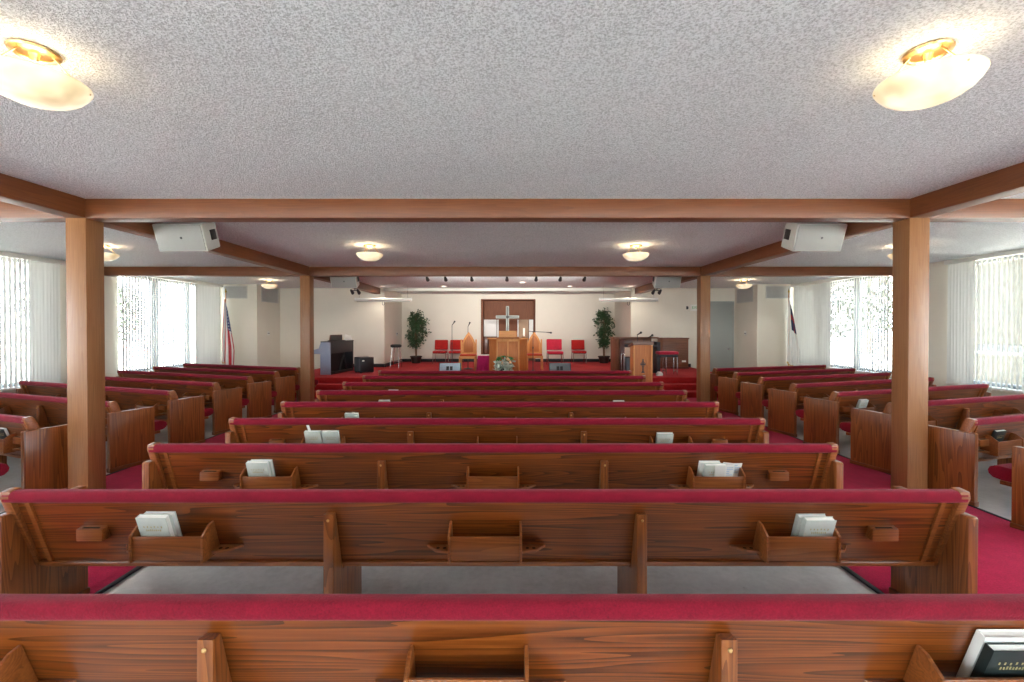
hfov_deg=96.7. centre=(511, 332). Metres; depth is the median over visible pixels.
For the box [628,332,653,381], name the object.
lectern
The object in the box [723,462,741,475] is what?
leaflet
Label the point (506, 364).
flower arrangement
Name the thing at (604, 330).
potted ficus
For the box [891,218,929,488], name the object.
column
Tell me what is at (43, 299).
vertical blind
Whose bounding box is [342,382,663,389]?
pew
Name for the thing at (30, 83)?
ceiling lamp
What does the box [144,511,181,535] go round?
hymnal
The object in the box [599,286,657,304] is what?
projection screen
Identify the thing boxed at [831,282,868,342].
tree
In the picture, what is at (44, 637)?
pew
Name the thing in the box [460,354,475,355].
seat cushion
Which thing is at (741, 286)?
ceiling lamp
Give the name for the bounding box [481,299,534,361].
trim
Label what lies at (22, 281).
tree
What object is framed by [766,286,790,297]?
air vent
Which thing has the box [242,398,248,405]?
seat cushion
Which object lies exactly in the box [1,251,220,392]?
wall
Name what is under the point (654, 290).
stage light
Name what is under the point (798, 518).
hymnal
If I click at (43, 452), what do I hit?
pew
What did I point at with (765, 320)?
wall
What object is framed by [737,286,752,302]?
air vent
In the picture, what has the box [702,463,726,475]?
hymnal
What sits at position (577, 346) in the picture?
chair
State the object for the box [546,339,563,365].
chair
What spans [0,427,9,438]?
hymnal
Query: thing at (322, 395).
pew
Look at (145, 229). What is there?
beam
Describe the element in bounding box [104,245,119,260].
ceiling lamp
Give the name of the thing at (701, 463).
hymnal
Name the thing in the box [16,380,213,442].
pew
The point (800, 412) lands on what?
seat cushion
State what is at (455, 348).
chair
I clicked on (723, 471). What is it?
leaflet
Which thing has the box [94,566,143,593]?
trim
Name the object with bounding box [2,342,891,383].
ground
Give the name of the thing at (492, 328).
screen
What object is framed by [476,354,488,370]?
table
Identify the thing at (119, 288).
tree
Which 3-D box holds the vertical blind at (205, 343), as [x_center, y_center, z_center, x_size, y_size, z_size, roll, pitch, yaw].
[-8.320,-0.206,11.348,0.090,2.290,3.420,0,1,0]
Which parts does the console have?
panel, panel, music rail, panel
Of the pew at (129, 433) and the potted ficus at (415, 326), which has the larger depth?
the potted ficus at (415, 326)
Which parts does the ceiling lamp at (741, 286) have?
lamp shade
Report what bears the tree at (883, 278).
on the ground
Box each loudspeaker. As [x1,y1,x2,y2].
[152,222,219,251]
[330,277,358,287]
[652,277,680,287]
[781,222,846,251]
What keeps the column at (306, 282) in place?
on the floor
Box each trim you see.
[0,411,281,513]
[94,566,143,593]
[383,288,631,290]
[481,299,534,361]
[732,413,1010,521]
[840,566,884,593]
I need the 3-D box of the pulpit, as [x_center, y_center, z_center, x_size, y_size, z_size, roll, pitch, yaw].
[-0.110,0.535,12.461,1.120,1.165,0.650,0,1,0]
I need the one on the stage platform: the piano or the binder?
the piano
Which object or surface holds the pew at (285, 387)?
on the floor
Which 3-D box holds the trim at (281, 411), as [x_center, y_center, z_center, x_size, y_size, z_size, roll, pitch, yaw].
[-4.535,1.609,4.391,0.032,0.016,10.750,0,1,0]
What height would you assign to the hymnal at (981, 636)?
0.213 m
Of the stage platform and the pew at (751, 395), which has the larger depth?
the stage platform
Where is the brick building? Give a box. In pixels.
[974,259,1022,384]
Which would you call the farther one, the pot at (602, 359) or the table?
the pot at (602, 359)
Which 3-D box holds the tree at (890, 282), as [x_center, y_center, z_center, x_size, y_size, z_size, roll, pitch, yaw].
[20.905,-1.796,24.406,4.845,7.441,4.840,0,1,5]
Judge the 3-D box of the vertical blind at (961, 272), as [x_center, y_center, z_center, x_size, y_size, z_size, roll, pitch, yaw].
[8.040,-0.160,6.664,0.090,2.290,3.550,0,1,0]
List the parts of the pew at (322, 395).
trim rail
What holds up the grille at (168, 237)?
attached to the loudspeaker at (170, 236)
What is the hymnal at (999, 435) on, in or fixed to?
in the pew at (954, 455)
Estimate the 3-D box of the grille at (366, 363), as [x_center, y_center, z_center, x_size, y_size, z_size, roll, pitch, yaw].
[-4.010,0.891,12.607,0.360,0.370,0.010,-1,1,-42]
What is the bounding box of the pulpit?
[488,331,527,370]
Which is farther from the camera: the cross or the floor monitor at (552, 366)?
the cross
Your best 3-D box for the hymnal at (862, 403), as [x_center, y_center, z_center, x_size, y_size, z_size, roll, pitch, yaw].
[4.788,1.011,6.234,0.155,0.204,0.093,0,1,-17]
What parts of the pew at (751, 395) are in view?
panel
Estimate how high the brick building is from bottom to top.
5.500 m
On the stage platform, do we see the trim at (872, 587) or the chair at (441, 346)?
the chair at (441, 346)
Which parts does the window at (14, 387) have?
sill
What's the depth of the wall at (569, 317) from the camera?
16.70 m
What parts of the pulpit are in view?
moulding, inset panel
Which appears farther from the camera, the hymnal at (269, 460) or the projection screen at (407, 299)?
the projection screen at (407, 299)
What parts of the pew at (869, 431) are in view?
panel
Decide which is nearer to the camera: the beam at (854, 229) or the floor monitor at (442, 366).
the beam at (854, 229)
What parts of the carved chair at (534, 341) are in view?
backrest, carved panel, seat frame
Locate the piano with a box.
[314,340,353,374]
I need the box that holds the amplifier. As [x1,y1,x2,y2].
[354,356,373,372]
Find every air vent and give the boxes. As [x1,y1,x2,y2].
[222,286,246,297]
[261,286,278,302]
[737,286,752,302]
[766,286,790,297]
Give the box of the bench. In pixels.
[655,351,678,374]
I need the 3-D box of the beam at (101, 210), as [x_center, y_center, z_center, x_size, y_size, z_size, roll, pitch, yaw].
[-0.140,-1.217,4.533,16.500,0.195,0.190,0,1,0]
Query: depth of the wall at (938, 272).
8.65 m
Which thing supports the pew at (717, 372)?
on the floor
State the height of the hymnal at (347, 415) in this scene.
0.204 m
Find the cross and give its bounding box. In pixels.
[496,306,518,330]
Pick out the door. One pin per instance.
(721, 312)
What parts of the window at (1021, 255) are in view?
sill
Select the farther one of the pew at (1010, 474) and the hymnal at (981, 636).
the pew at (1010, 474)
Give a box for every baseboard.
[353,364,383,366]
[384,359,401,366]
[402,359,473,361]
[535,359,610,361]
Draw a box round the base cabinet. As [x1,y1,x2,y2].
[657,338,688,368]
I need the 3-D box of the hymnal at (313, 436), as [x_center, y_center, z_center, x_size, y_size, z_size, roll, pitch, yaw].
[-1.885,1.030,4.336,0.155,0.204,0.093,0,1,0]
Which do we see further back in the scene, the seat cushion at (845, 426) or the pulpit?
the pulpit
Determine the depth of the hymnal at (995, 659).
1.42 m
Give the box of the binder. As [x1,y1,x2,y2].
[328,335,344,340]
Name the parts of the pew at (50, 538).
panel, trim rail, panel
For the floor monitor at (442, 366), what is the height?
0.332 m
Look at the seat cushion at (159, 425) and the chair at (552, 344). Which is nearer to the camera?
the seat cushion at (159, 425)
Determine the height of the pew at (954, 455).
0.814 m
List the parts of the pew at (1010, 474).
panel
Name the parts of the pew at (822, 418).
panel, trim rail, panel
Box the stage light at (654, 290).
[651,289,661,294]
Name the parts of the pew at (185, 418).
panel, trim rail, panel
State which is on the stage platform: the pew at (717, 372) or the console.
the console
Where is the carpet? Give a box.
[88,398,1023,593]
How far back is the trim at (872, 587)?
2.97 m
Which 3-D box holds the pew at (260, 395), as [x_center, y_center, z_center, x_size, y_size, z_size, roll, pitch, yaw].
[-6.177,1.166,8.857,3.612,0.814,0.671,0,1,20]
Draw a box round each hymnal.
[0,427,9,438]
[135,514,175,535]
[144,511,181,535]
[246,461,271,475]
[250,459,274,475]
[304,430,322,442]
[321,430,340,442]
[345,413,358,417]
[655,432,673,442]
[697,461,719,475]
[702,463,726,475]
[791,514,824,535]
[798,516,836,535]
[856,399,868,407]
[956,629,1023,676]
[970,643,1023,676]
[991,429,1006,441]
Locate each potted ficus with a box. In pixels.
[405,309,430,362]
[592,308,614,362]
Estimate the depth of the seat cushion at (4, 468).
3.97 m
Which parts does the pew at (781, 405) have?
panel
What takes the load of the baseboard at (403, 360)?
attached to the wall at (569, 317)
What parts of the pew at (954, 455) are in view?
panel, trim rail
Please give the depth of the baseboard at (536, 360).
16.69 m
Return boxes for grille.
[153,225,205,250]
[361,358,372,371]
[626,358,629,370]
[794,225,846,250]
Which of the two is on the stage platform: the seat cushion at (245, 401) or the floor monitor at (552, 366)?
the floor monitor at (552, 366)
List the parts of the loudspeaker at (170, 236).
handle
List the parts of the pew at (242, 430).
panel, trim rail, panel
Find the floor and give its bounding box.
[0,405,1011,593]
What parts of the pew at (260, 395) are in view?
panel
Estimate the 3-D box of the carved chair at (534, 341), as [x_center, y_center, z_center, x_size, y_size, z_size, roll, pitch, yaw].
[0.672,0.547,13.601,0.484,1.120,0.484,0,1,0]
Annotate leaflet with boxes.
[714,465,734,476]
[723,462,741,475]
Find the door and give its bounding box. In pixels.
[710,301,733,371]
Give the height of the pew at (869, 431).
0.814 m
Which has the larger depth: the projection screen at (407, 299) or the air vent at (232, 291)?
the projection screen at (407, 299)
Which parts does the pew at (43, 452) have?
trim rail, panel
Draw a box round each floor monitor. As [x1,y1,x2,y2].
[439,363,460,370]
[549,363,570,370]
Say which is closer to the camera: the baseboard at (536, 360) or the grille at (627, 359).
the grille at (627, 359)
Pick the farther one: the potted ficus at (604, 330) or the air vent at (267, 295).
the potted ficus at (604, 330)
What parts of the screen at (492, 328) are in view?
white panel, panel, panel, tan panel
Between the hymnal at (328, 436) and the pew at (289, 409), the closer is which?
the hymnal at (328, 436)
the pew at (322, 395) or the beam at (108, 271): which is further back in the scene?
the beam at (108, 271)
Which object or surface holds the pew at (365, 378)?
on the floor
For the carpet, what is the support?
on the floor
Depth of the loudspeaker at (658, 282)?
10.16 m
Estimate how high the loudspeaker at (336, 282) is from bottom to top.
0.492 m
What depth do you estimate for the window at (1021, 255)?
7.57 m
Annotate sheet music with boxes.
[344,334,351,339]
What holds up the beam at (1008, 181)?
attached to the ceiling
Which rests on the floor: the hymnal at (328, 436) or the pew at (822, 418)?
the pew at (822, 418)
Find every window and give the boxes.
[0,257,62,390]
[117,277,221,375]
[799,277,891,375]
[946,254,1023,393]
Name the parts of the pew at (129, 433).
panel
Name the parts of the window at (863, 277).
sill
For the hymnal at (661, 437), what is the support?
in the pew at (242, 430)
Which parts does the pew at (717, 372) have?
panel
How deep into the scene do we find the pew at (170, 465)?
3.38 m
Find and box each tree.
[1,281,28,330]
[118,285,145,340]
[831,277,891,353]
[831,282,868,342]
[847,277,891,332]
[866,278,891,313]
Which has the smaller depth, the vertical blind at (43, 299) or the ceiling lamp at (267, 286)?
the vertical blind at (43, 299)
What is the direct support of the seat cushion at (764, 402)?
on the pew at (781, 405)
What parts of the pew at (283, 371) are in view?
panel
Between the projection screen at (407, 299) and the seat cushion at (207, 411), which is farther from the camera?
the projection screen at (407, 299)
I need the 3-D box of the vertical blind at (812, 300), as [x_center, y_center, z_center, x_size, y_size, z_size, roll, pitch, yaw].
[8.040,-0.206,11.348,0.090,2.290,3.420,0,1,0]
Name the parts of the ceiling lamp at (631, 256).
lamp shade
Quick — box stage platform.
[295,361,717,397]
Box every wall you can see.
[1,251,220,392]
[220,284,401,368]
[402,294,614,358]
[614,284,793,368]
[798,249,1021,395]
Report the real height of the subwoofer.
0.480 m
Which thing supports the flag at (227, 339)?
on the floor
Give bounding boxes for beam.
[0,173,84,217]
[0,199,1023,221]
[103,222,308,275]
[104,267,891,276]
[314,277,379,293]
[635,277,696,293]
[701,222,892,275]
[910,162,1023,217]
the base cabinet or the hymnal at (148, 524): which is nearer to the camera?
the hymnal at (148, 524)
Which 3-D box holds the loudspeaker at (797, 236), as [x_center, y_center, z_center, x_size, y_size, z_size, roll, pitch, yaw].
[3.550,-1.195,5.398,0.580,0.492,0.402,0,1,-2]
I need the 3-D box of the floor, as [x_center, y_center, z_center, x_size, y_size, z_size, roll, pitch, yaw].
[-0.140,1.701,6.042,16.900,0.200,23.150,0,1,0]
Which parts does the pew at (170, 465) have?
panel, panel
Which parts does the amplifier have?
plate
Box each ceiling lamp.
[0,38,93,110]
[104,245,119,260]
[261,279,277,288]
[356,244,382,260]
[623,244,648,260]
[736,279,751,288]
[872,38,990,110]
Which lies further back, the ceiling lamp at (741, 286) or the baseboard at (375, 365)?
the baseboard at (375, 365)
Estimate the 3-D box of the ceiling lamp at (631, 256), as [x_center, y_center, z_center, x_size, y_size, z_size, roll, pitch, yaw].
[1.890,-1.209,6.939,0.394,0.238,0.394,0,1,0]
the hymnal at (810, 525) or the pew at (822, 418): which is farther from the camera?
the pew at (822, 418)
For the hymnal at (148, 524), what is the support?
in the pew at (50, 538)
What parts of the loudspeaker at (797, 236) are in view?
handle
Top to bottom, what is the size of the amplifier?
0.430 m
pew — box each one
[0,392,166,472]
[0,414,67,488]
[0,486,977,593]
[0,594,1023,681]
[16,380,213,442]
[105,376,248,434]
[116,370,276,417]
[142,442,842,488]
[153,366,299,412]
[183,363,317,401]
[225,417,768,442]
[278,401,721,417]
[314,390,688,401]
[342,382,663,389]
[362,375,645,381]
[378,370,631,375]
[696,364,825,401]
[714,368,855,414]
[735,372,890,417]
[762,377,936,436]
[795,383,990,453]
[840,394,1023,473]
[927,414,1023,506]
[988,446,1023,530]
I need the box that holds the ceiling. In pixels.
[0,0,1023,293]
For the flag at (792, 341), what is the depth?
12.46 m
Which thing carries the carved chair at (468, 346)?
on the stage platform
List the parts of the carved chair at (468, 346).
seat frame, backrest, carved panel, leg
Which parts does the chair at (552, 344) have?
backrest, seat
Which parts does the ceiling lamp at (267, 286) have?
lamp shade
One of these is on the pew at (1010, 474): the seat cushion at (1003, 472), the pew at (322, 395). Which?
the seat cushion at (1003, 472)
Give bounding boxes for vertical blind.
[0,251,64,391]
[122,277,222,370]
[791,277,888,372]
[944,249,1023,393]
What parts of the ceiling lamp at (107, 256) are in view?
lamp shade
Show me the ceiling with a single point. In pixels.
(193, 99)
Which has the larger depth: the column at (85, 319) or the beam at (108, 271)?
the beam at (108, 271)
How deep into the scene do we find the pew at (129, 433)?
5.52 m
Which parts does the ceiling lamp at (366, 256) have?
lamp shade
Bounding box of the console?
[610,337,659,372]
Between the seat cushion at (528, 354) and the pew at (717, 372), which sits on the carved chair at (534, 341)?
the seat cushion at (528, 354)
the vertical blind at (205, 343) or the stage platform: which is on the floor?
the stage platform
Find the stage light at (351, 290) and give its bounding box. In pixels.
[350,288,360,294]
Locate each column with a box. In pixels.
[65,218,105,488]
[300,276,313,401]
[696,276,709,401]
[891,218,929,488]
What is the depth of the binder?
12.55 m
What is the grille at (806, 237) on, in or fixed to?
attached to the loudspeaker at (797, 236)
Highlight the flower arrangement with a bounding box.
[493,355,515,370]
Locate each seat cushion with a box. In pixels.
[0,463,9,475]
[155,420,166,430]
[204,408,213,416]
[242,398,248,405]
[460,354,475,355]
[527,353,541,355]
[762,400,767,406]
[795,409,803,417]
[840,422,850,432]
[988,463,1011,482]
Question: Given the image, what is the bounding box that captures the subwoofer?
[623,356,629,370]
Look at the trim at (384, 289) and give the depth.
14.29 m
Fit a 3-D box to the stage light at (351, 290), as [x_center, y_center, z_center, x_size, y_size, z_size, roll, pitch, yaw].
[-3.640,-1.121,10.557,0.225,0.486,0.140,0,1,0]
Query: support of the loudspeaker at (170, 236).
hanging from the ceiling
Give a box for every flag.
[222,289,233,364]
[786,290,798,365]
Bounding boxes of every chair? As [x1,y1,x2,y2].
[432,340,447,363]
[448,340,463,362]
[459,332,476,370]
[527,332,542,369]
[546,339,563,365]
[571,340,586,363]
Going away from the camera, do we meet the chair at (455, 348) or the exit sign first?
the exit sign
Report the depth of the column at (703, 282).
9.37 m
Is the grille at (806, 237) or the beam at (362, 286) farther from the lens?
the beam at (362, 286)
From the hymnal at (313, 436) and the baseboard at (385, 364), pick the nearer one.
the hymnal at (313, 436)
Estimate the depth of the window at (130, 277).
10.81 m
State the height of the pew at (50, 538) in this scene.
0.814 m
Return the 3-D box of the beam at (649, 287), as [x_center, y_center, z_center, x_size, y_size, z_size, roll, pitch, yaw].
[3.975,-1.290,11.963,0.190,0.194,4.850,0,1,0]
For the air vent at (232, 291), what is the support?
in the wall at (373, 327)
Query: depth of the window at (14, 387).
7.61 m
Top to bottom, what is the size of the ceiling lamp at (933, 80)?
0.238 m
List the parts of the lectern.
corner moulding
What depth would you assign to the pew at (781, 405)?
7.14 m
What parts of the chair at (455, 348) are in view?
seat, backrest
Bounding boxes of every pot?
[410,356,421,362]
[598,356,609,362]
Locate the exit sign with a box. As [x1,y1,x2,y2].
[690,305,696,310]
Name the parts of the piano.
panel, lid, rail, rail, panel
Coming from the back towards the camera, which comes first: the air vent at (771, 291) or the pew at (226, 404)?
the air vent at (771, 291)
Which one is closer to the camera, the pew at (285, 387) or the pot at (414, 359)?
the pew at (285, 387)
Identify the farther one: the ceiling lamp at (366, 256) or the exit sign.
the exit sign
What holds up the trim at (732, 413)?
on the floor
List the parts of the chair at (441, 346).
seat, backrest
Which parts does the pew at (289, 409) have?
panel, trim rail, panel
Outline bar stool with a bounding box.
[390,344,401,367]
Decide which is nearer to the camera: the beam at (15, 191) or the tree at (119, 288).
the beam at (15, 191)
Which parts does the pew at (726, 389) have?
panel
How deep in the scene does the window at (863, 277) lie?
10.76 m
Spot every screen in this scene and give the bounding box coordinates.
[354,286,411,304]
[484,320,532,353]
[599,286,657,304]
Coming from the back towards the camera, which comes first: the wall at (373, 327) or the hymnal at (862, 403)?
the wall at (373, 327)
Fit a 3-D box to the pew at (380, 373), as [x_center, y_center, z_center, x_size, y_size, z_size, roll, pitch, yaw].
[-0.140,1.161,9.353,5.102,0.814,0.671,0,1,0]
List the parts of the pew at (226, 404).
panel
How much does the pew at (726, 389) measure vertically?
0.814 m
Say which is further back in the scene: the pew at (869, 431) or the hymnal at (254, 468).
the pew at (869, 431)
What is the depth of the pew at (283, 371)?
10.20 m
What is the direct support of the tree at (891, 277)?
on the ground
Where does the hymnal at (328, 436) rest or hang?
in the pew at (242, 430)
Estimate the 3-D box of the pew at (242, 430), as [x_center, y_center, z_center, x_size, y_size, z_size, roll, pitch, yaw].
[-0.140,1.208,4.584,5.102,0.814,0.671,0,1,0]
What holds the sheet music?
on the piano
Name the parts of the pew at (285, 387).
panel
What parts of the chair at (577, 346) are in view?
backrest, seat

